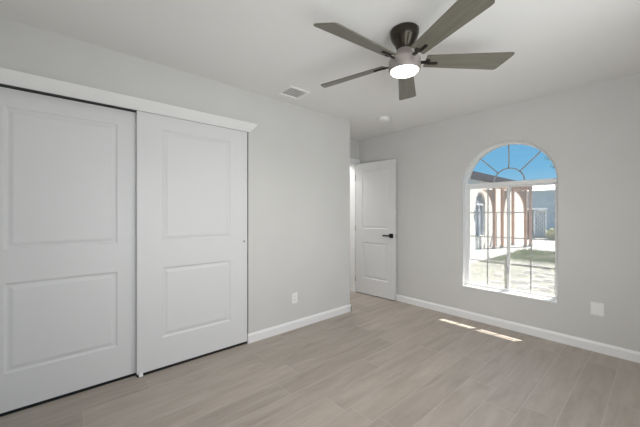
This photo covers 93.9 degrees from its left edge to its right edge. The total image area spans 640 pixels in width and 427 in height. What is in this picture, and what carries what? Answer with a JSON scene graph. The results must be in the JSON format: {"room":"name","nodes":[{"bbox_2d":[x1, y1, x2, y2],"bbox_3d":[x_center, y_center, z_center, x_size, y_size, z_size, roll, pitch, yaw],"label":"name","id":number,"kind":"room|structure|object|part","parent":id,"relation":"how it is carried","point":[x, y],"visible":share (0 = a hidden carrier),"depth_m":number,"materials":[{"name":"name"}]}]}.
{"room":"empty bedroom","nodes":[
{"label":"empty bedroom","id":0,"kind":"room"},
{"bbox_2d":[0,17,349,341],"bbox_3d":[-0.927,0.032,2.760,3.380,2.440,0.115,0,0,-41],"label":"wall","id":1,"kind":"structure","parent":0,"point":[298,157],"depth_m":3.08,"materials":[{"name":"paint"}]},
{"bbox_2d":[0,87,135,413],"bbox_3d":[-1.746,0.226,2.053,0.933,2.011,0.034,0,0,-41],"label":"door","id":2,"kind":"structure","parent":1,"relation":"in","point":[68,167],"depth_m":2.04,"materials":[{"name":"white wood"}]},
{"bbox_3d":[-1.745,-0.223,2.054,0.592,0.897,0.034,0,0,-41],"label":"panel","id":3,"kind":"part","parent":2,"relation":"part of","materials":[{"name":"white wood"}]},
{"bbox_3d":[-1.745,0.715,2.054,0.592,0.567,0.034,0,0,-41],"label":"panel","id":4,"kind":"part","parent":2,"relation":"part of","materials":[{"name":"white wood"}]},
{"bbox_2d":[0,83,244,131],"bbox_3d":[-1.409,-0.788,2.333,1.793,0.008,0.094,0,0,-41],"label":"trim","id":5,"kind":"structure","parent":1,"relation":"attached to","point":[1,85],"depth_m":2.04,"materials":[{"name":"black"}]},
{"bbox_2d":[0,342,246,416],"bbox_3d":[-1.408,1.250,2.332,1.805,0.003,0.091,0,0,-41],"label":"trim","id":6,"kind":"structure","parent":1,"relation":"attached to","point":[242,343],"depth_m":2.20,"materials":[{"name":"black metal"}]},
{"bbox_2d":[0,67,257,131],"bbox_3d":[-1.350,-0.822,2.266,1.949,0.074,0.068,0,0,-41],"label":"trim","id":7,"kind":"structure","parent":1,"relation":"attached to","point":[7,76],"depth_m":2.14,"materials":[{"name":"white wood"}]},
{"bbox_2d":[136,111,246,374],"bbox_3d":[-1.059,0.223,2.595,0.920,2.016,0.036,0,0,-41],"label":"door","id":8,"kind":"structure","parent":1,"relation":"in","point":[191,177],"depth_m":2.52,"materials":[{"name":"white wood"}]},
{"bbox_3d":[-1.058,-0.225,2.597,0.580,0.902,0.034,0,0,-41],"label":"panel","id":9,"kind":"part","parent":8,"relation":"part of","materials":[{"name":"white wood"}]},
{"bbox_3d":[-1.058,0.715,2.597,0.580,0.567,0.034,0,0,-41],"label":"panel","id":10,"kind":"part","parent":8,"relation":"part of","materials":[{"name":"white wood"}]},
{"bbox_2d":[292,292,296,303],"bbox_3d":[-0.273,0.919,3.250,0.070,0.114,0.009,0,0,-41],"label":"wall outlet","id":11,"kind":"object","parent":1,"relation":"attached to","point":[294,295],"visible":1,"depth_m":3.24,"materials":[{"name":"white plastic"}]},
{"bbox_2d":[247,304,350,343],"bbox_3d":[-0.338,1.207,3.573,1.452,0.090,0.592,0,0,-41],"label":"baseboard","id":12,"kind":"structure","parent":1,"relation":"attached to","point":[275,330],"depth_m":3.24,"materials":[{"name":"white wood"}]},
{"bbox_2d":[0,291,639,426],"bbox_3d":[-0.057,1.302,2.555,4.420,0.100,5.140,0,0,-41],"label":"floor","id":13,"kind":"structure","parent":0,"point":[383,362],"depth_m":2.20,"materials":[{"name":"brown wood"}]},
{"bbox_2d":[0,0,639,139],"bbox_3d":[-0.057,-1.248,2.555,4.420,0.120,5.140,0,0,-41],"label":"ceiling","id":14,"kind":"structure","parent":0,"point":[264,47],"depth_m":2.10,"materials":[{"name":"paint"}]},
{"bbox_2d":[277,85,309,99],"bbox_3d":[-0.260,-1.182,2.930,0.240,0.012,0.232,0,0,-41],"label":"ceiling vent","id":15,"kind":"object","parent":14,"relation":"in","point":[292,92],"visible":1,"depth_m":2.93,"materials":[{"name":"white metal"}]},
{"bbox_2d":[377,116,389,122],"bbox_3d":[0.791,-1.167,3.720,0.160,0.042,0.160,0,0,-41],"label":"smoke detector","id":16,"kind":"object","parent":14,"relation":"attached to","point":[382,119],"visible":1,"depth_m":3.67,"materials":[{"name":"white plastic"}]},
{"bbox_2d":[313,0,514,99],"bbox_3d":[0.503,-1.049,1.948,1.279,0.278,1.273,0,0,-41],"label":"ceiling fan","id":17,"kind":"object","parent":14,"relation":"hanging from","point":[405,63],"visible":1,"depth_m":1.86,"materials":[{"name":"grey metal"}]},
{"bbox_3d":[0.220,-0.988,2.179,0.541,0.008,0.144,0,17,36],"label":"fan blade","id":18,"kind":"part","parent":17,"relation":"part of","materials":[{"name":"grey wood"}]},
{"bbox_3d":[0.219,-0.988,1.702,0.541,0.008,0.144,0,17,-36],"label":"fan blade","id":19,"kind":"part","parent":17,"relation":"part of","materials":[{"name":"grey wood"}]},
{"bbox_3d":[0.674,-0.988,2.325,0.144,0.008,0.541,-18,-5,17],"label":"fan blade","id":20,"kind":"part","parent":17,"relation":"part of","materials":[{"name":"grey wood"}]},
{"bbox_3d":[0.672,-0.988,1.554,0.144,0.008,0.541,18,-5,-17],"label":"fan blade","id":21,"kind":"part","parent":17,"relation":"part of","materials":[{"name":"grey wood"}]},
{"bbox_3d":[0.953,-0.988,1.939,0.541,0.008,0.144,0,-17,0],"label":"fan blade","id":22,"kind":"part","parent":17,"relation":"part of","materials":[{"name":"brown wood"}]},
{"bbox_2d":[350,138,358,159],"bbox_3d":[0.277,0.032,4.602,0.860,2.440,0.110,0,0,-41],"label":"wall","id":23,"kind":"structure","parent":0,"point":[354,143],"depth_m":4.77,"materials":[{"name":"paint"}]},
{"bbox_2d":[350,158,359,291],"bbox_3d":[0.286,0.192,4.599,0.849,2.120,0.126,0,0,-41],"label":"trim","id":24,"kind":"structure","parent":23,"relation":"attached to","point":[353,162],"depth_m":4.80,"materials":[{"name":"white wood"}]},
{"bbox_2d":[359,72,639,351],"bbox_3d":[1.538,0.032,3.951,0.180,2.440,5.140,0,0,-41],"label":"wall","id":25,"kind":"structure","parent":0,"point":[590,133],"depth_m":2.89,"materials":[{"name":"paint"}]},
{"bbox_2d":[355,159,396,299],"bbox_3d":[0.814,0.230,4.504,0.726,2.020,0.088,0,0,45],"label":"door","id":26,"kind":"structure","parent":25,"relation":"in","point":[375,227],"depth_m":4.47,"materials":[{"name":"white wood"}]},
{"bbox_3d":[0.834,-0.215,4.521,0.460,0.900,0.035,0,0,45],"label":"panel","id":27,"kind":"part","parent":26,"relation":"part of","materials":[{"name":"white wood"}]},
{"bbox_3d":[0.834,0.721,4.521,0.460,0.562,0.035,0,0,45],"label":"panel","id":28,"kind":"part","parent":26,"relation":"part of","materials":[{"name":"white wood"}]},
{"bbox_2d":[463,141,557,303],"bbox_3d":[2.070,0.046,3.305,0.141,1.670,0.913,0,0,-41],"label":"window","id":29,"kind":"structure","parent":25,"relation":"in","point":[551,181],"depth_m":3.33,"materials":[{"name":"white plastic"}]},
{"bbox_3d":[1.954,0.275,3.481,0.022,1.166,0.451,0,0,-41],"label":"sash","id":30,"kind":"part","parent":29,"relation":"part of","materials":[{"name":"clear glass"}]},
{"bbox_2d":[470,188,506,285],"bbox_3d":[1.958,0.272,3.485,0.005,1.132,0.411,0,0,-41],"label":"grille","id":31,"kind":"object","parent":29,"relation":"attached to","point":[472,284],"depth_m":3.49,"materials":[{"name":"grey"}]},
{"bbox_3d":[2.048,0.874,3.285,0.081,0.015,0.908,0,0,-41],"label":"sill","id":32,"kind":"part","parent":29,"relation":"part of","materials":[{"name":"white plastic"}]},
{"bbox_2d":[480,145,540,181],"bbox_3d":[2.106,-0.564,3.336,0.007,0.409,0.602,0,0,-41],"label":"grille","id":33,"kind":"object","parent":29,"relation":"attached to","point":[481,157],"depth_m":3.36,"materials":[{"name":"grey"}]},
{"bbox_2d":[510,186,554,291],"bbox_3d":[2.252,0.272,3.187,0.005,1.132,0.413,0,0,-41],"label":"grille","id":34,"kind":"object","parent":29,"relation":"attached to","point":[514,290],"depth_m":3.18,"materials":[{"name":"grey"}]},
{"bbox_3d":[2.248,0.275,3.183,0.022,1.166,0.453,0,0,-41],"label":"sash","id":35,"kind":"part","parent":29,"relation":"part of","materials":[{"name":"clear glass"}]},
{"bbox_2d":[396,294,639,362],"bbox_3d":[1.855,1.207,3.441,0.015,0.090,3.715,0,0,-41],"label":"baseboard","id":36,"kind":"structure","parent":25,"relation":"attached to","point":[634,356],"depth_m":3.06,"materials":[{"name":"white wood"}]},
{"bbox_2d":[591,302,603,316],"bbox_3d":[2.506,0.864,2.703,0.008,0.116,0.088,0,0,-41],"label":"wall plate","id":37,"kind":"object","parent":25,"relation":"attached to","point":[597,309],"visible":1,"depth_m":2.70,"materials":[{"name":"white plastic"}]},
{"label":"outside","id":38,"kind":"structure","parent":0,"visible":0},
{"bbox_2d":[470,234,554,295],"bbox_3d":[15.423,1.502,15.668,36.150,0.300,30.000,0,0,-41],"label":"ground","id":39,"kind":"structure","parent":38,"point":[512,266],"depth_m":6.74,"materials":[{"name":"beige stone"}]},
{"bbox_2d":[469,171,523,250],"bbox_3d":[4.840,-0.223,13.008,10.620,3.150,4.260,0,0,-41],"label":"house wing","id":40,"kind":"object","parent":39,"relation":"on","point":[478,197],"visible":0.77,"depth_m":11.75,"materials":[{"name":"beige paint"}]},
{"bbox_2d":[490,280,502,283],"bbox_3d":[3.438,1.332,5.804,0.164,0.040,0.205,0,0,-31],"label":"yard stone","id":41,"kind":"structure","parent":39,"relation":"on","point":[491,281],"depth_m":5.77,"materials":[{"name":"beige stone"}]},
{"bbox_2d":[470,247,523,263],"bbox_3d":[4.587,1.346,9.259,7.100,0.012,1.130,0,0,-41],"label":"path","id":42,"kind":"structure","parent":39,"relation":"on","point":[480,253],"depth_m":10.02,"materials":[{"name":"concrete"}]},
{"bbox_2d":[483,188,496,248],"bbox_3d":[6.383,0.202,11.254,0.597,2.300,0.179,0,0,-13],"label":"pergola post","id":43,"kind":"object","parent":42,"relation":"on","point":[492,193],"visible":0.87,"depth_m":11.25,"materials":[{"name":"wood"}]},
{"bbox_2d":[500,189,510,247],"bbox_3d":[7.241,0.202,11.619,0.594,2.300,0.172,0,0,-19],"label":"pergola post","id":44,"kind":"object","parent":42,"relation":"on","point":[503,192],"visible":0.87,"depth_m":11.50,"materials":[{"name":"wood"}]},
{"bbox_2d":[494,273,503,276],"bbox_3d":[3.868,1.327,6.473,0.189,0.050,0.204,0,0,-6],"label":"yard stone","id":45,"kind":"structure","parent":39,"relation":"on","point":[495,274],"depth_m":6.40,"materials":[{"name":"beige stone"}]},
{"bbox_2d":[510,279,521,283],"bbox_3d":[3.809,1.324,5.818,0.164,0.057,0.146,0,0,-7],"label":"yard stone","id":46,"kind":"structure","parent":39,"relation":"on","point":[515,281],"depth_m":5.78,"materials":[{"name":"beige stone"}]},
{"bbox_2d":[517,286,529,289],"bbox_3d":[3.645,1.329,5.359,0.260,0.047,0.159,0,0,-35],"label":"yard stone","id":47,"kind":"structure","parent":39,"relation":"on","point":[518,287],"depth_m":5.29,"materials":[{"name":"white stone"}]},
{"bbox_2d":[496,238,554,251],"bbox_3d":[11.927,1.346,11.198,6.500,0.012,7.880,0,0,-41],"label":"patio","id":48,"kind":"structure","parent":39,"relation":"on","point":[544,245],"depth_m":12.52,"materials":[{"name":"concrete"}]},
{"bbox_2d":[511,191,514,245],"bbox_3d":[8.133,0.202,12.600,0.137,2.300,0.137,0,0,-41],"label":"pergola post","id":49,"kind":"object","parent":48,"relation":"on","point":[512,192],"visible":0.87,"depth_m":12.57,"materials":[{"name":"wood"}]},
{"bbox_2d":[511,186,532,190],"bbox_3d":[8.328,-1.029,12.350,0.100,0.160,0.754,0,0,-38],"label":"pergola beam","id":50,"kind":"structure","parent":49,"relation":"on","point":[523,187],"depth_m":12.32,"materials":[{"name":"beige wood"}]},
{"bbox_2d":[514,190,527,246],"bbox_3d":[7.975,0.202,11.881,0.601,2.300,0.184,0,0,-5],"label":"pergola post","id":51,"kind":"object","parent":48,"relation":"on","point":[523,194],"visible":0.94,"depth_m":11.86,"materials":[{"name":"wood"}]},
{"bbox_2d":[528,190,532,246],"bbox_3d":[8.523,0.202,12.100,0.137,2.300,0.137,0,0,-41],"label":"pergola post","id":52,"kind":"object","parent":48,"relation":"on","point":[529,244],"visible":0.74,"depth_m":12.07,"materials":[{"name":"wood"}]},
{"bbox_2d":[544,227,554,238],"bbox_3d":[12.118,1.063,15.539,0.741,0.709,0.767,0,0,-41],"label":"dry shrub","id":53,"kind":"object","parent":48,"relation":"on","point":[551,231],"visible":0.72,"depth_m":15.49,"materials":[{"name":"green plant"}]},
{"bbox_2d":[520,279,530,284],"bbox_3d":[3.996,1.323,5.816,0.219,0.057,0.352,0,0,28],"label":"yard stone","id":54,"kind":"structure","parent":39,"relation":"on","point":[526,281],"depth_m":5.73,"materials":[{"name":"white stone"}]},
{"bbox_2d":[524,270,536,273],"bbox_3d":[4.773,1.323,6.801,0.270,0.059,0.231,0,0,23],"label":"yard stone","id":55,"kind":"structure","parent":39,"relation":"on","point":[525,271],"depth_m":6.73,"materials":[{"name":"beige stone"}]},
{"bbox_2d":[524,284,539,288],"bbox_3d":[3.907,1.336,5.511,0.254,0.032,0.244,0,0,27],"label":"yard stone","id":56,"kind":"structure","parent":39,"relation":"on","point":[535,286],"depth_m":5.47,"materials":[{"name":"white stone"}]},
{"bbox_2d":[529,278,541,282],"bbox_3d":[4.274,1.331,5.945,0.217,0.042,0.214,0,0,38],"label":"yard stone","id":57,"kind":"structure","parent":39,"relation":"on","point":[533,279],"depth_m":5.89,"materials":[{"name":"beige stone"}]},
{"bbox_2d":[527,208,547,237],"bbox_3d":[12.430,0.527,17.194,0.793,1.650,0.800,0,0,0],"label":"lattice screen","id":58,"kind":"object","parent":39,"relation":"on","point":[539,220],"visible":0.83,"depth_m":16.87,"materials":[{"name":"white"}]},
{"bbox_3d":[12.430,0.512,17.514,0.633,1.440,0.060,0,0,0],"label":"panel","id":59,"kind":"part","parent":58,"relation":"part of","materials":[{"name":"grey metal"}]},
{"bbox_3d":[12.761,0.512,17.244,0.030,1.440,0.640,0,0,0],"label":"panel","id":60,"kind":"part","parent":58,"relation":"part of","materials":[{"name":"grey"}]},
{"bbox_2d":[527,185,554,229],"bbox_3d":[21.452,-0.523,20.282,5.200,3.750,24.200,0,0,-41],"label":"building","id":61,"kind":"structure","parent":39,"relation":"on","point":[543,196],"depth_m":22.06,"materials":[{"name":"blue paint"}]},
{"bbox_2d":[535,274,546,277],"bbox_3d":[4.714,1.331,6.359,0.213,0.043,0.163,0,0,-7],"label":"yard stone","id":62,"kind":"structure","parent":39,"relation":"on","point":[539,275],"depth_m":6.31,"materials":[{"name":"beige stone"}]},
{"bbox_2d":[539,286,552,292],"bbox_3d":[3.923,1.322,5.211,0.154,0.060,0.212,0,0,-13],"label":"yard stone","id":63,"kind":"structure","parent":39,"relation":"on","point":[544,289],"depth_m":5.18,"materials":[{"name":"white stone"}]},
{"bbox_2d":[543,279,554,282],"bbox_3d":[4.527,1.325,5.896,0.214,0.055,0.166,0,0,14],"label":"yard stone","id":64,"kind":"structure","parent":39,"relation":"on","point":[545,280],"depth_m":5.85,"materials":[{"name":"beige stone"}]}
]}

